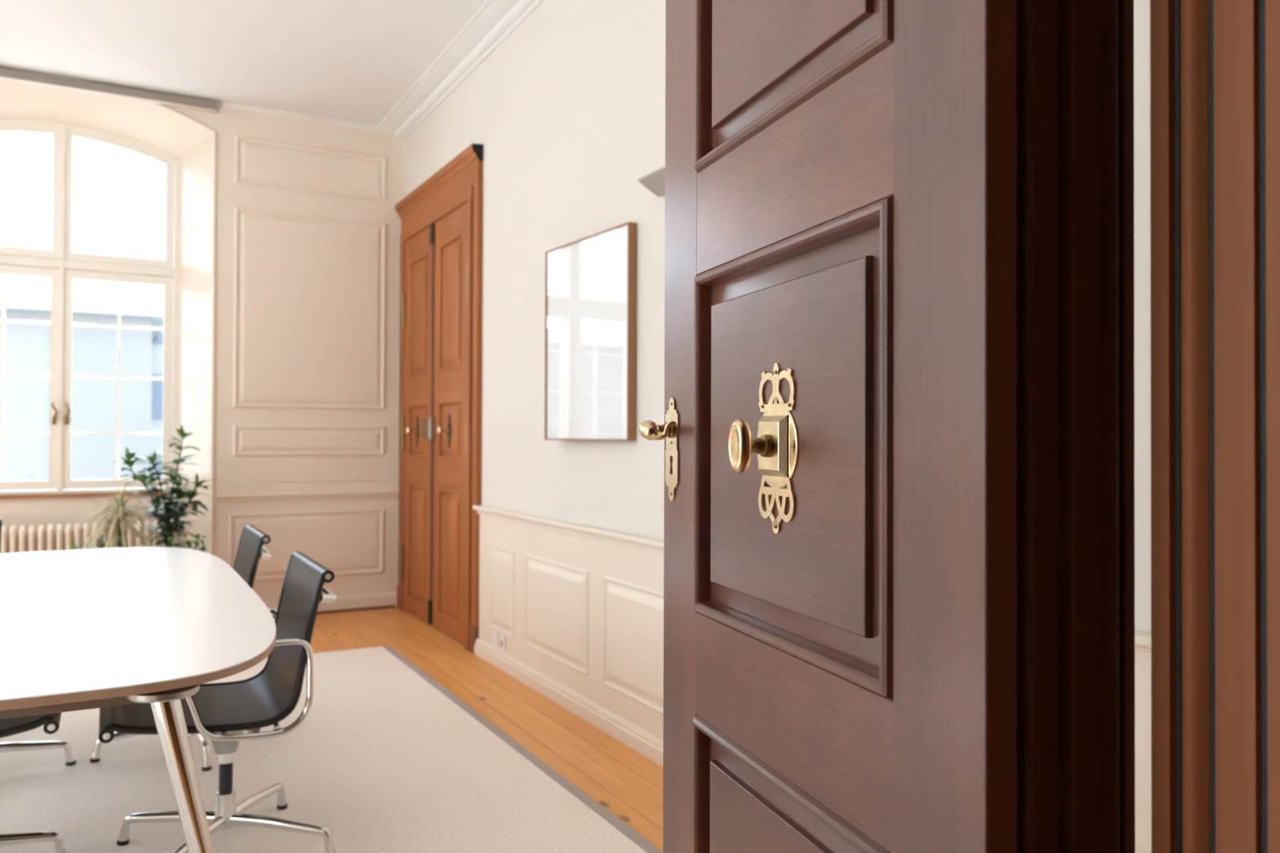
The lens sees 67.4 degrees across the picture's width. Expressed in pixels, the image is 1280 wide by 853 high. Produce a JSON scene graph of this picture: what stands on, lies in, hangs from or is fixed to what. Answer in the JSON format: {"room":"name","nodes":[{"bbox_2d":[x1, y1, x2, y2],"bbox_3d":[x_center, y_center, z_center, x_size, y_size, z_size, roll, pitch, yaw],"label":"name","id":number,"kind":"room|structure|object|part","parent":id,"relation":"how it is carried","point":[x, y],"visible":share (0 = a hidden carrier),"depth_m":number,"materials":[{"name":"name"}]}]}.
{"room":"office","nodes":[
{"label":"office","id":0,"kind":"room"},
{"bbox_2d":[0,79,404,601],"bbox_3d":[-3.738,-0.427,5.890,4.950,3.345,0.580,1,-1,-29],"label":"wall","id":1,"kind":"structure","parent":0,"point":[290,228],"depth_m":6.33,"materials":[{"name":"beige paint"}]},
{"bbox_2d":[0,120,178,499],"bbox_3d":[-3.658,-0.726,6.075,1.346,2.339,0.247,1,-1,-29],"label":"window","id":2,"kind":"structure","parent":1,"relation":"in","point":[62,265],"depth_m":6.04,"materials":[{"name":"white paint"}]},
{"bbox_3d":[-3.639,-0.081,5.967,0.034,0.136,0.048,1,-1,-29],"label":"handle","id":3,"kind":"part","parent":2,"relation":"part of","materials":[{"name":"gold metal"}]},
{"bbox_3d":[-3.579,-0.082,6.000,0.031,0.138,0.048,1,-1,-29],"label":"handle","id":4,"kind":"part","parent":2,"relation":"part of","materials":[{"name":"gold metal"}]},
{"bbox_3d":[-3.614,0.431,5.977,1.346,0.024,0.035,1,-1,-29],"label":"sill","id":5,"kind":"part","parent":2,"relation":"part of","materials":[{"name":"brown wood"}]},
{"bbox_2d":[0,67,217,112],"bbox_3d":[-3.453,-2.048,5.727,1.719,0.052,0.064,1,-1,-29],"label":"rail","id":6,"kind":"object","parent":1,"relation":"attached to","point":[13,75],"visible":1,"depth_m":5.82,"materials":[{"name":"beige"}]},
{"bbox_2d":[218,101,391,133],"bbox_3d":[-2.176,-2.067,6.450,1.200,0.022,0.034,1,-1,-29],"label":"trim","id":7,"kind":"structure","parent":1,"relation":"attached to","point":[221,104],"depth_m":6.40,"materials":[{"name":"white paint"}]},
{"bbox_3d":[-2.210,0.789,6.419,0.995,0.445,0.015,1,-1,-29],"label":"wall panel","id":8,"kind":"part","parent":1,"relation":"part of","materials":[{"name":"beige paint"}]},
{"bbox_3d":[-2.199,0.465,6.420,1.170,0.047,0.030,1,-1,-29],"label":"chair rail","id":9,"kind":"part","parent":1,"relation":"part of","materials":[{"name":"beige paint"}]},
{"bbox_3d":[-2.199,0.096,6.431,0.975,0.202,0.015,1,-1,-29],"label":"wall panel","id":10,"kind":"part","parent":1,"relation":"part of","materials":[{"name":"beige paint"}]},
{"bbox_3d":[-2.196,-0.768,6.439,0.975,1.300,0.015,1,-1,-29],"label":"wall panel","id":11,"kind":"part","parent":1,"relation":"part of","materials":[{"name":"beige paint"}]},
{"bbox_3d":[-2.192,-1.726,6.449,0.975,0.315,0.015,1,-1,-29],"label":"wall panel","id":12,"kind":"part","parent":1,"relation":"part of","materials":[{"name":"beige paint"}]},
{"bbox_2d":[263,591,396,614],"bbox_3d":[-2.218,1.204,6.410,1.200,0.105,0.018,1,-1,-29],"label":"baseboard","id":13,"kind":"structure","parent":1,"relation":"attached to","point":[350,602],"depth_m":6.56,"materials":[{"name":"beige paint"}]},
{"bbox_2d":[271,604,395,617],"bbox_3d":[-2.219,1.247,6.389,1.180,0.019,0.019,1,-1,-29],"label":"trim","id":14,"kind":"structure","parent":1,"relation":"attached to","point":[391,606],"depth_m":6.54,"materials":[{"name":"brown wood"}]},
{"bbox_2d":[0,0,487,125],"bbox_3d":[-2.145,-2.237,3.038,5.050,0.250,7.238,1,-1,-29],"label":"ceiling","id":15,"kind":"structure","parent":0,"point":[348,60],"depth_m":5.27,"materials":[{"name":"white paint"}]},
{"bbox_2d":[265,607,662,851],"bbox_3d":[-1.514,1.338,1.838,5.050,0.250,9.900,1,-1,-29],"label":"floor","id":16,"kind":"structure","parent":0,"point":[626,783],"depth_m":4.12,"materials":[{"name":"brown wood"}]},
{"bbox_2d":[0,520,159,553],"bbox_3d":[-3.575,0.921,5.866,1.140,0.650,0.125,1,-1,-29],"label":"radiator","id":17,"kind":"object","parent":16,"relation":"on","point":[23,532],"visible":0.36,"depth_m":5.83,"materials":[{"name":"white metal"}]},
{"bbox_2d":[0,645,662,852],"bbox_3d":[-1.860,1.215,2.618,3.503,0.008,4.500,1,-1,-29],"label":"rug","id":18,"kind":"object","parent":16,"relation":"on","point":[384,757],"visible":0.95,"depth_m":3.28,"materials":[{"name":"carpet"}]},
{"bbox_2d":[0,519,2,553],"bbox_3d":[-2.888,0.811,3.857,0.546,0.818,0.592,1,-1,-29],"label":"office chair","id":19,"kind":"object","parent":18,"relation":"on","point":[1,522],"visible":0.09,"depth_m":4.18,"materials":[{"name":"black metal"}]},
{"bbox_3d":[-2.673,0.614,3.960,0.023,0.405,0.536,1,-1,-29],"label":"rail","id":20,"kind":"part","parent":19,"relation":"part of","materials":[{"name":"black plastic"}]},
{"bbox_2d":[0,712,66,852],"bbox_3d":[-1.891,0.801,2.531,0.670,0.816,0.672,1,-1,-29],"label":"office chair","id":21,"kind":"object","parent":18,"relation":"on","point":[10,726],"visible":0.49,"depth_m":2.50,"materials":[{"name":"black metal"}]},
{"bbox_3d":[-1.854,0.599,2.552,0.524,0.393,0.464,1,-1,-29],"label":"sling seat","id":22,"kind":"part","parent":21,"relation":"part of","materials":[{"name":"black leather"}]},
{"bbox_3d":[-1.744,0.602,2.344,0.536,0.405,0.023,1,-1,-29],"label":"rail","id":23,"kind":"part","parent":21,"relation":"part of","materials":[{"name":"black metal"}]},
{"bbox_3d":[-1.736,1.150,2.607,0.314,0.102,0.037,0,-1,-27],"label":"leg","id":24,"kind":"part","parent":21,"relation":"part of","materials":[{"name":"silver metal"}]},
{"bbox_2d":[0,741,75,766],"bbox_3d":[-2.331,0.808,3.310,0.670,0.816,0.672,1,-1,-29],"label":"office chair","id":25,"kind":"object","parent":18,"relation":"on","point":[11,746],"visible":0.2,"depth_m":3.41,"materials":[{"name":"silver metal"}]},
{"bbox_2d":[0,546,275,852],"bbox_3d":[-1.671,0.848,2.761,0.994,0.733,2.476,1,-1,-29],"label":"conference table","id":26,"kind":"object","parent":18,"relation":"on","point":[81,629],"visible":1,"depth_m":2.18,"materials":[{"name":"white laminate"}]},
{"bbox_3d":[-0.920,0.508,1.853,0.128,0.018,0.128,1,-1,-29],"label":"leg plate","id":27,"kind":"part","parent":26,"relation":"part of","materials":[{"name":"silver metal"}]},
{"bbox_3d":[-0.851,0.856,1.860,0.197,0.703,0.065,0,-1,-9],"label":"leg","id":28,"kind":"part","parent":26,"relation":"part of","materials":[{"name":"silver metal"}]},
{"bbox_2d":[89,524,281,771],"bbox_3d":[-1.718,0.814,3.677,0.668,0.816,0.670,1,-1,-29],"label":"office chair","id":29,"kind":"object","parent":18,"relation":"on","point":[251,546],"visible":0.21,"depth_m":3.59,"materials":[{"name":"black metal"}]},
{"bbox_3d":[-1.863,1.159,3.574,0.314,0.102,0.037,1,-1,-35],"label":"leg","id":30,"kind":"part","parent":29,"relation":"part of","materials":[{"name":"silver metal"}]},
{"bbox_3d":[-1.620,1.160,3.529,0.037,0.102,0.314,1,-1,-35],"label":"leg","id":31,"kind":"part","parent":29,"relation":"part of","materials":[{"name":"silver metal"}]},
{"bbox_3d":[-1.864,0.616,3.868,0.536,0.405,0.023,1,-1,-29],"label":"rail","id":32,"kind":"part","parent":29,"relation":"part of","materials":[{"name":"black plastic"}]},
{"bbox_3d":[-1.753,0.610,3.659,0.524,0.393,0.464,1,-1,-29],"label":"sling seat","id":33,"kind":"part","parent":29,"relation":"part of","materials":[{"name":"black leather"}]},
{"bbox_3d":[-1.635,0.613,3.455,0.536,0.405,0.023,1,-1,-29],"label":"rail","id":34,"kind":"part","parent":29,"relation":"part of","materials":[{"name":"black plastic"}]},
{"bbox_2d":[98,551,337,852],"bbox_3d":[-1.203,0.805,2.739,0.592,0.818,0.546,1,-1,-29],"label":"office chair","id":35,"kind":"object","parent":18,"relation":"on","point":[220,712],"visible":0.77,"depth_m":2.71,"materials":[{"name":"black leather"}]},
{"bbox_3d":[-1.359,1.153,2.771,0.314,0.102,0.037,0,-1,8],"label":"leg","id":36,"kind":"part","parent":35,"relation":"part of","materials":[{"name":"silver metal"}]},
{"bbox_3d":[-1.210,1.152,2.573,0.037,0.102,0.314,0,-1,8],"label":"leg","id":37,"kind":"part","parent":35,"relation":"part of","materials":[{"name":"silver metal"}]},
{"bbox_3d":[-1.220,0.603,2.732,0.524,0.393,0.464,1,-1,-29],"label":"sling seat","id":38,"kind":"part","parent":35,"relation":"part of","materials":[{"name":"black leather"}]},
{"bbox_3d":[-1.102,0.606,2.527,0.536,0.405,0.023,1,-1,-29],"label":"rail","id":39,"kind":"part","parent":35,"relation":"part of","materials":[{"name":"black plastic"}]},
{"bbox_3d":[-1.330,0.609,2.940,0.536,0.405,0.023,1,-1,-29],"label":"rail","id":40,"kind":"part","parent":35,"relation":"part of","materials":[{"name":"black plastic"}]},
{"bbox_3d":[-1.046,0.701,2.543,0.342,0.258,0.050,1,-1,-29],"label":"armrest","id":41,"kind":"part","parent":35,"relation":"part of","materials":[{"name":"silver metal"}]},
{"bbox_3d":[-1.161,1.155,2.920,0.037,0.102,0.314,0,-1,8],"label":"leg","id":42,"kind":"part","parent":35,"relation":"part of","materials":[{"name":"silver metal"}]},
{"bbox_3d":[-1.286,0.704,2.978,0.342,0.258,0.050,1,-1,-29],"label":"armrest","id":43,"kind":"part","parent":35,"relation":"part of","materials":[{"name":"silver metal"}]},
{"bbox_3d":[-1.012,1.154,2.721,0.314,0.102,0.037,0,-1,8],"label":"leg","id":44,"kind":"part","parent":35,"relation":"part of","materials":[{"name":"silver metal"}]},
{"bbox_3d":[-2.879,0.995,5.542,0.720,0.500,0.340,1,-1,-29],"label":"planter box","id":45,"kind":"object","parent":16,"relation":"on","visible":0},
{"bbox_2d":[70,533,129,549],"bbox_3d":[-3.012,0.696,5.365,0.296,0.194,0.167,1,-1,-29],"label":"pothos plant","id":46,"kind":"object","parent":45,"relation":"on","point":[120,539],"visible":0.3,"depth_m":5.37,"materials":[{"name":"green plant"}]},
{"bbox_3d":[-3.002,0.723,5.367,0.260,0.140,0.014,1,-1,-29],"label":"stem","id":47,"kind":"part","parent":46,"relation":"part of","materials":[{"name":"green"}]},
{"bbox_2d":[68,479,164,549],"bbox_3d":[-2.968,0.569,5.478,0.547,0.557,0.494,1,-1,-43],"label":"spider plant","id":48,"kind":"object","parent":45,"relation":"in","point":[119,515],"visible":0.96,"depth_m":5.44,"materials":[{"name":"green plant"}]},
{"bbox_3d":[-2.968,0.624,5.473,0.021,0.321,0.021,0,-1,39],"label":"stem","id":49,"kind":"part","parent":48,"relation":"part of","materials":[{"name":"brown"}]},
{"bbox_2d":[111,424,215,549],"bbox_3d":[-2.769,0.387,5.610,0.567,0.802,0.355,1,-1,-29],"label":"rubber plant","id":50,"kind":"object","parent":45,"relation":"on","point":[170,513],"visible":0.97,"depth_m":5.59,"materials":[{"name":"green plant"}]},
{"bbox_3d":[-2.778,0.422,5.598,0.364,0.732,0.122,1,-1,-29],"label":"stem","id":51,"kind":"part","parent":50,"relation":"part of","materials":[{"name":"brown"}]},
{"bbox_2d":[137,531,206,551],"bbox_3d":[-2.705,0.706,5.539,0.380,0.181,0.150,1,-1,-29],"label":"ivy plant","id":52,"kind":"object","parent":45,"relation":"in","point":[197,536],"visible":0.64,"depth_m":5.59,"materials":[{"name":"green plant"}]},
{"bbox_3d":[-2.686,0.726,5.542,0.299,0.140,0.014,1,-1,-29],"label":"stem","id":53,"kind":"part","parent":52,"relation":"part of","materials":[{"name":"green"}]},
{"bbox_2d":[404,0,1151,852],"bbox_3d":[0.031,-0.428,3.884,0.294,3.335,6.638,1,-1,-29],"label":"wall","id":54,"kind":"structure","parent":0,"point":[567,113],"depth_m":4.18,"materials":[{"name":"white paint"}]},
{"bbox_2d":[395,143,483,653],"bbox_3d":[-1.305,-0.151,5.997,0.128,2.812,1.642,1,-1,-29],"label":"door","id":55,"kind":"structure","parent":54,"relation":"in","point":[442,242],"depth_m":5.83,"materials":[{"name":"brown wood"}]},
{"bbox_3d":[-1.653,-0.114,6.709,0.044,2.450,0.050,1,-1,-29],"label":"casing","id":56,"kind":"part","parent":55,"relation":"part of","materials":[{"name":"brown wood"}]},
{"bbox_3d":[-1.625,-0.039,6.649,0.052,2.600,0.090,1,-1,-29],"label":"casing","id":57,"kind":"part","parent":55,"relation":"part of","materials":[{"name":"brown wood"}]},
{"bbox_3d":[-1.496,0.028,6.285,0.075,0.056,0.056,1,-1,-29],"label":"knob","id":58,"kind":"part","parent":55,"relation":"part of","materials":[{"name":"gold metal"}]},
{"bbox_3d":[-1.459,0.770,6.300,0.022,0.775,0.415,1,-1,-29],"label":"panel","id":59,"kind":"part","parent":55,"relation":"part of","materials":[{"name":"brown wood"}]},
{"bbox_3d":[-1.443,1.200,6.305,0.050,0.085,0.415,1,-1,-29],"label":"rail","id":60,"kind":"part","parent":55,"relation":"part of","materials":[{"name":"brown wood"}]},
{"bbox_3d":[-1.456,0.025,6.307,0.022,0.345,0.415,1,-1,-29],"label":"panel","id":61,"kind":"part","parent":55,"relation":"part of","materials":[{"name":"brown wood"}]},
{"bbox_3d":[-1.461,0.030,6.305,0.005,0.205,0.076,1,-1,-29],"label":"knob plate","id":62,"kind":"part","parent":55,"relation":"part of","materials":[{"name":"grey metal"}]},
{"bbox_3d":[-1.438,-0.239,6.320,0.050,0.185,0.415,1,-1,-29],"label":"rail","id":63,"kind":"part","parent":55,"relation":"part of","materials":[{"name":"brown wood"}]},
{"bbox_3d":[-1.440,0.291,6.314,0.050,0.185,0.415,1,-1,-29],"label":"rail","id":64,"kind":"part","parent":55,"relation":"part of","materials":[{"name":"brown wood"}]},
{"bbox_3d":[-1.454,-0.722,6.315,0.022,0.780,0.415,1,-1,-29],"label":"panel","id":65,"kind":"part","parent":55,"relation":"part of","materials":[{"name":"brown wood"}]},
{"bbox_3d":[-1.434,-1.192,6.329,0.050,0.160,0.415,1,-1,-29],"label":"rail","id":66,"kind":"part","parent":55,"relation":"part of","materials":[{"name":"brown wood"}]},
{"bbox_3d":[-1.287,-1.510,6.019,0.074,0.092,1.639,1,-1,-29],"label":"cornice","id":67,"kind":"part","parent":55,"relation":"part of","materials":[{"name":"brown wood"}]},
{"bbox_3d":[-1.169,0.023,5.693,0.075,0.056,0.056,1,-1,-29],"label":"knob","id":68,"kind":"part","parent":55,"relation":"part of","materials":[{"name":"gold metal"}]},
{"bbox_3d":[-1.116,1.196,5.713,0.050,0.085,0.422,1,-1,-29],"label":"rail","id":69,"kind":"part","parent":55,"relation":"part of","materials":[{"name":"brown wood"}]},
{"bbox_3d":[-1.132,0.766,5.708,0.022,0.775,0.422,1,-1,-29],"label":"panel","id":70,"kind":"part","parent":55,"relation":"part of","materials":[{"name":"brown wood"}]},
{"bbox_3d":[-1.112,0.286,5.722,0.050,0.185,0.422,1,-1,-29],"label":"rail","id":71,"kind":"part","parent":55,"relation":"part of","materials":[{"name":"brown wood"}]},
{"bbox_3d":[-1.134,0.026,5.713,0.005,0.205,0.076,1,-1,-29],"label":"knob plate","id":72,"kind":"part","parent":55,"relation":"part of","materials":[{"name":"grey metal"}]},
{"bbox_3d":[-1.129,0.021,5.715,0.022,0.345,0.422,1,-1,-29],"label":"panel","id":73,"kind":"part","parent":55,"relation":"part of","materials":[{"name":"brown wood"}]},
{"bbox_3d":[-1.110,-0.244,5.728,0.050,0.185,0.422,1,-1,-29],"label":"rail","id":74,"kind":"part","parent":55,"relation":"part of","materials":[{"name":"brown wood"}]},
{"bbox_3d":[-1.126,-0.727,5.723,0.022,0.780,0.422,1,-1,-29],"label":"panel","id":75,"kind":"part","parent":55,"relation":"part of","materials":[{"name":"brown wood"}]},
{"bbox_3d":[-1.107,-1.197,5.737,0.050,0.160,0.422,1,-1,-29],"label":"rail","id":76,"kind":"part","parent":55,"relation":"part of","materials":[{"name":"brown wood"}]},
{"bbox_3d":[-0.940,-0.022,5.398,0.062,2.545,0.053,1,-1,-29],"label":"casing","id":77,"kind":"part","parent":55,"relation":"part of","materials":[{"name":"brown wood"}]},
{"bbox_3d":[-0.914,-0.104,5.372,0.045,2.410,0.025,1,-1,-29],"label":"casing","id":78,"kind":"part","parent":55,"relation":"part of","materials":[{"name":"brown wood"}]},
{"bbox_3d":[-0.895,-0.125,5.331,0.050,2.450,0.075,1,-1,-29],"label":"casing","id":79,"kind":"part","parent":55,"relation":"part of","materials":[{"name":"brown wood"}]},
{"bbox_2d":[377,0,544,140],"bbox_3d":[-0.235,-2.067,3.979,0.195,0.059,6.238,1,-1,-29],"label":"trim","id":80,"kind":"structure","parent":54,"relation":"attached to","point":[495,20],"depth_m":5.39,"materials":[{"name":"white paint"}]},
{"bbox_2d":[492,630,498,648],"bbox_3d":[-0.760,1.120,5.044,0.009,0.084,0.082,1,-1,-29],"label":"socket cover","id":81,"kind":"object","parent":54,"relation":"attached to","point":[495,634],"visible":1,"depth_m":5.03,"materials":[{"name":"white plastic"}]},
{"bbox_2d":[498,634,506,653],"bbox_3d":[-0.710,1.119,4.952,0.010,0.084,0.082,1,-1,-29],"label":"wall socket","id":82,"kind":"object","parent":54,"relation":"attached to","point":[502,639],"visible":1,"depth_m":4.94,"materials":[{"name":"white plastic"}]},
{"bbox_3d":[-0.717,0.846,4.966,0.014,0.447,0.338,1,-1,-29],"label":"wainscot panel","id":83,"kind":"part","parent":54,"relation":"part of","materials":[{"name":"beige paint"}]},
{"bbox_3d":[-0.393,0.841,4.379,0.014,0.447,0.697,1,-1,-29],"label":"wainscot panel","id":84,"kind":"part","parent":54,"relation":"part of","materials":[{"name":"beige paint"}]},
{"bbox_2d":[474,638,663,767],"bbox_3d":[0.211,1.192,3.273,0.023,0.084,4.618,1,-1,-29],"label":"baseboard","id":85,"kind":"structure","parent":54,"relation":"attached to","point":[636,738],"depth_m":4.11,"materials":[{"name":"beige paint"}]},
{"bbox_2d":[544,222,636,440],"bbox_3d":[-0.222,-0.367,4.042,0.036,0.852,0.722,1,-1,-32],"label":"mirror","id":86,"kind":"object","parent":54,"relation":"attached to","point":[590,348],"visible":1,"depth_m":3.98,"materials":[{"name":"brown mirror"}]},
{"bbox_3d":[0.018,0.835,3.637,0.014,0.447,0.700,1,-1,-29],"label":"wainscot panel","id":87,"kind":"part","parent":54,"relation":"part of","materials":[{"name":"beige paint"}]},
{"bbox_2d":[637,165,665,196],"bbox_3d":[0.122,-0.886,3.408,0.102,0.058,0.355,1,-1,-29],"label":"uplight","id":88,"kind":"object","parent":54,"relation":"attached to","point":[655,181],"visible":0.41,"depth_m":3.50,"materials":[{"name":"grey metal"}]},
{"bbox_3d":[0.208,0.442,3.281,0.034,0.047,4.623,1,-1,-29],"label":"chair rail","id":89,"kind":"part","parent":54,"relation":"part of","materials":[{"name":"beige paint"}]},
{"bbox_3d":[-0.365,-0.468,0.100,4.150,3.335,0.402,1,-1,-29],"label":"wall","id":90,"kind":"structure","parent":0,"visible":0},
{"bbox_2d":[638,0,1135,852],"bbox_3d":[0.182,0.025,1.046,0.180,2.348,0.686,0,-1,-23],"label":"door","id":91,"kind":"structure","parent":90,"relation":"in","point":[898,428],"depth_m":0.82,"materials":[{"name":"brown wood"}]},
{"bbox_3d":[0.016,0.005,1.281,0.031,0.027,0.072,1,-1,-31],"label":"lever","id":92,"kind":"part","parent":91,"relation":"part of","materials":[{"name":"gold metal"}]},
{"bbox_3d":[0.044,0.031,1.322,0.002,0.144,0.047,0,-1,-19],"label":"plate","id":93,"kind":"part","parent":91,"relation":"part of","materials":[{"name":"gold metal"}]},
{"bbox_3d":[0.106,0.021,1.016,0.016,0.058,0.036,0,-1,-19],"label":"knob","id":94,"kind":"part","parent":91,"relation":"part of","materials":[{"name":"gold metal"}]},
{"bbox_3d":[0.159,0.695,1.034,0.048,0.652,0.443,0,-1,-19],"label":"panel","id":95,"kind":"part","parent":91,"relation":"part of","materials":[{"name":"brown wood"}]},
{"bbox_3d":[0.162,0.020,1.041,0.048,0.438,0.443,0,-1,-19],"label":"panel","id":96,"kind":"part","parent":91,"relation":"part of","materials":[{"name":"brown wood"}]},
{"bbox_3d":[0.166,0.304,1.040,0.045,0.130,0.443,0,-1,-19],"label":"rail","id":97,"kind":"part","parent":91,"relation":"part of","materials":[{"name":"brown wood"}]},
{"bbox_3d":[0.164,-0.674,1.048,0.048,0.689,0.443,0,-1,-19],"label":"panel","id":98,"kind":"part","parent":91,"relation":"part of","materials":[{"name":"brown wood"}]},
{"bbox_3d":[0.168,-0.265,1.045,0.045,0.130,0.443,0,-1,-19],"label":"rail","id":99,"kind":"part","parent":91,"relation":"part of","materials":[{"name":"brown wood"}]},
{"bbox_2d":[1150,0,1279,852],"bbox_3d":[-0.106,-0.028,0.240,1.425,2.460,0.402,1,-1,-29],"label":"trim","id":100,"kind":"structure","parent":90,"relation":"attached to","point":[1215,64],"depth_m":0.71,"materials":[{"name":"brown wood"}]},
{"label":"outside","id":101,"kind":"structure","parent":0,"visible":0},
{"bbox_3d":[-18.868,6.623,34.023,90.000,0.300,62.100,1,-1,-29],"label":"ground","id":102,"kind":"structure","parent":101,"visible":0},
{"bbox_2d":[0,189,164,481],"bbox_3d":[-17.800,0.691,20.406,13.500,11.300,9.650,1,-1,-29],"label":"house","id":103,"kind":"structure","parent":102,"relation":"on","point":[27,346],"depth_m":19.08,"materials":[{"name":"grey"}]},
{"bbox_2d":[146,244,164,478],"bbox_3d":[-11.802,0.136,27.755,5.300,12.600,6.600,1,-1,-29],"label":"house","id":104,"kind":"structure","parent":102,"relation":"on","point":[157,344],"depth_m":24.12,"materials":[{"name":"white"}]},
{"bbox_2d":[151,453,162,478],"bbox_3d":[-11.917,1.250,24.225,0.800,1.100,0.050,1,-1,-29],"label":"window","id":105,"kind":"structure","parent":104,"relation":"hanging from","point":[158,455],"depth_m":24.11,"materials":[{"name":"grey"}]},
{"bbox_2d":[151,374,163,418],"bbox_3d":[-11.910,-0.750,24.245,0.800,1.100,0.050,1,-1,-29],"label":"window","id":106,"kind":"structure","parent":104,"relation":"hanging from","point":[157,385],"depth_m":24.10,"materials":[{"name":"blue"}]},
{"bbox_2d":[151,330,163,342],"bbox_3d":[-11.903,-2.650,24.264,0.800,1.100,0.050,1,-1,-29],"label":"window","id":107,"kind":"structure","parent":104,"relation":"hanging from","point":[160,340],"depth_m":24.14,"materials":[{"name":"clear glass"}]},
{"bbox_2d":[156,429,162,471],"bbox_3d":[-8.011,2.823,17.848,1.915,7.061,1.877,1,-1,-29],"label":"tree","id":108,"kind":"object","parent":102,"relation":"on","point":[161,458],"visible":0.02,"depth_m":17.51,"materials":[{"name":"green plant"}]}
]}

